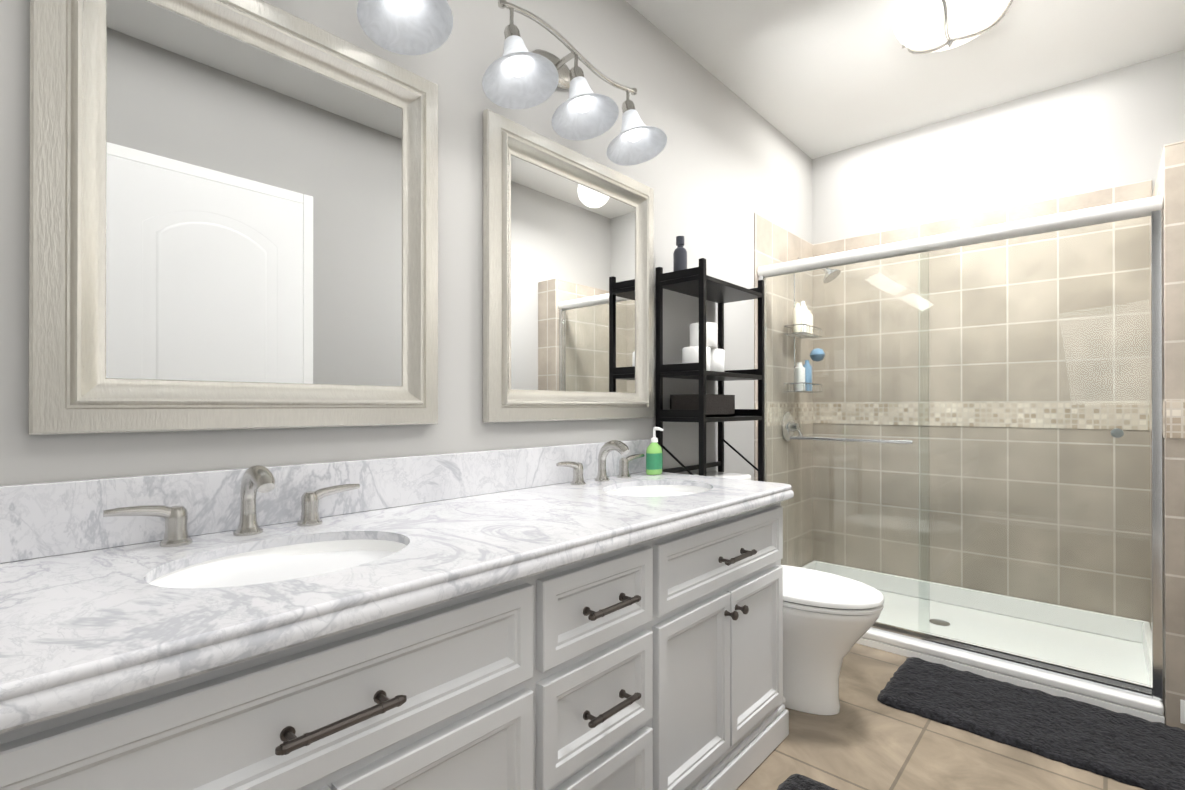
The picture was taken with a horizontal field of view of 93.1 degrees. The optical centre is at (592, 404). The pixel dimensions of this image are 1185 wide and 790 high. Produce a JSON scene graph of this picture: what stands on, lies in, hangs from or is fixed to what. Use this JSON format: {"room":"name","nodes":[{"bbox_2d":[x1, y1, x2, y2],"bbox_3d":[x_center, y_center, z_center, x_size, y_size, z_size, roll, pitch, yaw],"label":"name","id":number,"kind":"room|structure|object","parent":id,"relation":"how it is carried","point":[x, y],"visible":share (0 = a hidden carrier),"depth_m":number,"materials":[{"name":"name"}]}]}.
{"room":"bathroom","nodes":[
{"label":"bathroom","id":0,"kind":"room"},
{"bbox_2d":[0,439,650,562],"bbox_3d":[-0.448,0.200,1.510,0.020,0.126,2.002,0,0,42],"label":"backsplash","id":1,"kind":"structure","parent":0,"relation":"attached to","point":[50,518],"depth_m":1.16,"materials":[{"name":"white stone"}]},
{"bbox_2d":[0,0,811,485],"bbox_3d":[-0.108,-0.227,1.981,0.100,2.664,4.556,0,0,42],"label":"wall","id":2,"kind":"structure","parent":0,"point":[720,168],"depth_m":1.67,"materials":[{"name":"paint"}]},
{"bbox_2d":[28,0,437,434],"bbox_3d":[-0.684,-0.409,1.238,0.040,0.923,0.786,0,0,42],"label":"mirror","id":3,"kind":"object","parent":2,"relation":"attached to","point":[233,214],"visible":1,"depth_m":1.16,"materials":[{"name":"beige wood"}]},
{"bbox_2d":[357,0,452,54],"bbox_3d":[-0.632,-1.023,1.138,0.255,0.288,0.746,0,0,42],"label":"sconce","id":4,"kind":"object","parent":2,"relation":"attached to","point":[411,27],"visible":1,"depth_m":1.36,"materials":[{"name":"white glass"}]},
{"bbox_2d":[483,109,653,422],"bbox_3d":[-0.033,-0.407,1.955,0.040,0.923,0.824,0,0,42],"label":"mirror","id":5,"kind":"object","parent":2,"relation":"attached to","point":[568,283],"visible":0.96,"depth_m":1.89,"materials":[{"name":"beige wood"}]},
{"bbox_2d":[482,0,666,165],"bbox_3d":[-0.040,-1.021,1.789,0.255,0.288,0.746,0,0,42],"label":"sconce","id":6,"kind":"object","parent":2,"relation":"attached to","point":[518,75],"visible":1,"depth_m":1.77,"materials":[{"name":"white glass"}]},
{"bbox_2d":[754,213,812,480],"bbox_3d":[1.124,0.049,3.253,0.011,2.120,0.798,0,0,42],"label":"wall tile","id":7,"kind":"structure","parent":2,"relation":"attached to","point":[774,243],"depth_m":3.06,"materials":[{"name":"tile"}]},
{"bbox_2d":[625,0,1184,158],"bbox_3d":[0.558,-1.590,1.379,1.900,0.060,4.556,0,0,42],"label":"ceiling","id":8,"kind":"structure","parent":0,"point":[812,79],"depth_m":2.51,"materials":[{"name":"paint"}]},
{"bbox_2d":[893,0,1012,53],"bbox_3d":[1.366,-1.463,2.116,0.457,0.187,0.457,0,0,42],"label":"ceiling light","id":9,"kind":"object","parent":8,"relation":"attached to","point":[923,26],"visible":1,"depth_m":2.11,"materials":[{"name":"white glass"}]},
{"bbox_2d":[736,643,1144,789],"bbox_3d":[0.558,1.134,1.372,1.900,0.060,4.556,0,0,42],"label":"floor","id":10,"kind":"structure","parent":0,"point":[864,738],"depth_m":1.77,"materials":[{"name":"tile"}]},
{"bbox_2d":[0,495,793,789],"bbox_3d":[-0.221,0.703,1.312,0.621,0.799,2.017,0,0,42],"label":"bathroom vanity","id":11,"kind":"object","parent":10,"relation":"on","point":[608,615],"depth_m":0.98,"materials":[{"name":"white wood"}]},
{"bbox_2d":[0,471,793,718],"bbox_3d":[-0.224,0.283,1.316,0.612,0.041,2.017,0,0,42],"label":"countertop","id":12,"kind":"structure","parent":11,"relation":"on","point":[73,623],"depth_m":0.86,"materials":[{"name":"white stone"}]},
{"bbox_2d":[100,465,363,546],"bbox_3d":[-0.667,0.191,1.112,0.142,0.142,0.451,0,0,42],"label":"faucet","id":13,"kind":"object","parent":12,"relation":"on","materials":[{"name":"silver metal"}]},
{"bbox_2d":[156,531,411,594],"bbox_3d":[-0.522,0.353,0.980,0.321,0.147,0.425,0,0,42],"label":"sink","id":14,"kind":"object","parent":12,"relation":"in","point":[199,575],"depth_m":1.06,"materials":[{"name":"white ceramic"}]},
{"bbox_2d":[552,440,645,482],"bbox_3d":[0.066,0.193,1.919,0.142,0.142,0.451,0,0,42],"label":"faucet","id":15,"kind":"object","parent":12,"relation":"on","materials":[{"name":"silver metal"}]},
{"bbox_2d":[646,427,663,474],"bbox_3d":[0.239,0.174,2.120,0.067,0.179,0.079,0,0,42],"label":"soap bottle","id":16,"kind":"object","parent":12,"relation":"on","point":[654,459],"visible":1,"depth_m":2.10,"materials":[{"name":"green plastic"}]},
{"bbox_2d":[612,483,699,498],"bbox_3d":[0.211,0.355,1.787,0.321,0.147,0.425,0,0,42],"label":"sink","id":17,"kind":"object","parent":12,"relation":"in","point":[657,490],"depth_m":1.95,"materials":[{"name":"white ceramic"}]},
{"bbox_2d":[656,258,764,481],"bbox_3d":[0.511,0.276,2.387,0.223,1.659,0.518,0,0,42],"label":"etagere shelf","id":18,"kind":"object","parent":10,"relation":"on","point":[700,284],"visible":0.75,"depth_m":2.27,"materials":[{"name":"black metal"}]},
{"bbox_2d":[673,236,686,271],"bbox_3d":[0.357,-0.588,2.281,0.056,0.187,0.056,0,0,42],"label":"bottle","id":19,"kind":"object","parent":18,"relation":"on","point":[680,257],"visible":0.77,"depth_m":2.26,"materials":[{"name":"plastic"}]},
{"bbox_2d":[682,346,709,370],"bbox_3d":[0.421,-0.180,2.282,0.112,0.100,0.112,0,0,42],"label":"roll","id":20,"kind":"object","parent":18,"relation":"on","point":[690,354],"visible":0.38,"depth_m":2.24,"materials":[{"name":"paper"}]},
{"bbox_2d":[690,322,716,348],"bbox_3d":[0.458,-0.282,2.323,0.112,0.100,0.112,0,0,42],"label":"roll","id":21,"kind":"object","parent":20,"relation":"on","point":[711,335],"visible":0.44,"depth_m":2.28,"materials":[{"name":"paper"}]},
{"bbox_2d":[670,394,734,416],"bbox_3d":[0.458,0.005,2.330,0.163,0.090,0.240,0,0,42],"label":"storage basket","id":22,"kind":"object","parent":18,"relation":"on","point":[718,405],"visible":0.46,"depth_m":2.26,"materials":[{"name":"black plastic"}]},
{"bbox_2d":[710,349,723,371],"bbox_3d":[0.499,-0.180,2.368,0.112,0.100,0.112,0,0,42],"label":"roll","id":23,"kind":"object","parent":18,"relation":"on","point":[717,360],"visible":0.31,"depth_m":2.31,"materials":[{"name":"paper"}]},
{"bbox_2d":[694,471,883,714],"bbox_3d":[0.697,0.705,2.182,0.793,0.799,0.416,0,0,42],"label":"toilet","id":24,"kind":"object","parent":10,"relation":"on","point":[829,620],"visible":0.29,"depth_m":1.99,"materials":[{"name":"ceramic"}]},
{"bbox_2d":[777,774,837,789],"bbox_3d":[0.521,1.092,1.226,0.507,0.021,0.797,0,0,42],"label":"area rug","id":25,"kind":"object","parent":10,"relation":"on","point":[797,782],"visible":0.98,"depth_m":1.61,"materials":[{"name":"black fabric"}]},
{"bbox_2d":[856,629,1164,723],"bbox_3d":[1.679,1.042,2.735,1.505,0.129,0.810,0,0,42],"label":"shower curb","id":26,"kind":"object","parent":10,"relation":"on","point":[1145,708],"visible":0.12,"depth_m":2.20,"materials":[{"name":"white stone"}]},
{"bbox_2d":[757,195,1163,700],"bbox_3d":[1.439,0.152,2.471,1.505,1.772,0.095,0,0,42],"label":"shower door","id":27,"kind":"structure","parent":26,"relation":"on","point":[957,433],"depth_m":2.32,"materials":[{"name":"glass"}]},
{"bbox_2d":[877,657,1184,789],"bbox_3d":[1.557,1.094,1.959,0.937,0.021,0.496,0,0,42],"label":"area rug","id":28,"kind":"object","parent":10,"relation":"on","point":[1129,749],"visible":0.98,"depth_m":1.92,"materials":[{"name":"black fabric"}]},
{"bbox_2d":[812,50,1184,244],"bbox_3d":[2.094,-0.224,2.991,1.800,2.664,0.100,0,0,42],"label":"wall","id":29,"kind":"structure","parent":0,"point":[1121,126],"depth_m":2.88,"materials":[{"name":"paint"}]},
{"bbox_2d":[813,180,1151,256],"bbox_3d":[1.955,0.048,3.041,1.527,2.120,0.011,0,0,42],"label":"wall tile","id":30,"kind":"structure","parent":29,"relation":"attached to","point":[1113,195],"depth_m":2.91,"materials":[{"name":"tile"}]},
{"bbox_2d":[1152,141,1184,196],"bbox_3d":[2.312,0.106,2.175,0.181,2.000,0.814,0,0,42],"label":"wall","id":31,"kind":"structure","parent":0,"point":[1172,144],"depth_m":1.93,"materials":[{"name":"paint"}]},
{"bbox_2d":[1150,150,1165,723],"bbox_3d":[2.246,0.110,2.234,0.011,1.992,0.798,0,0,42],"label":"wall tile","id":32,"kind":"structure","parent":31,"relation":"attached to","point":[1159,188],"depth_m":1.98,"materials":[{"name":"tile"}]},
{"bbox_2d":[1164,143,1184,729],"bbox_3d":[2.039,0.109,1.875,0.181,1.992,0.011,0,0,42],"label":"wall tile","id":33,"kind":"structure","parent":31,"relation":"attached to","point":[1174,256],"depth_m":1.92,"materials":[{"name":"tile"}]},
{"bbox_2d":[1180,699,1184,723],"bbox_3d":[2.038,1.040,1.863,0.121,0.080,0.009,0,0,42],"label":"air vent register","id":34,"kind":"object","parent":33,"relation":"attached to","point":[1182,711],"visible":1,"depth_m":1.90,"materials":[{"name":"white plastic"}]}
]}

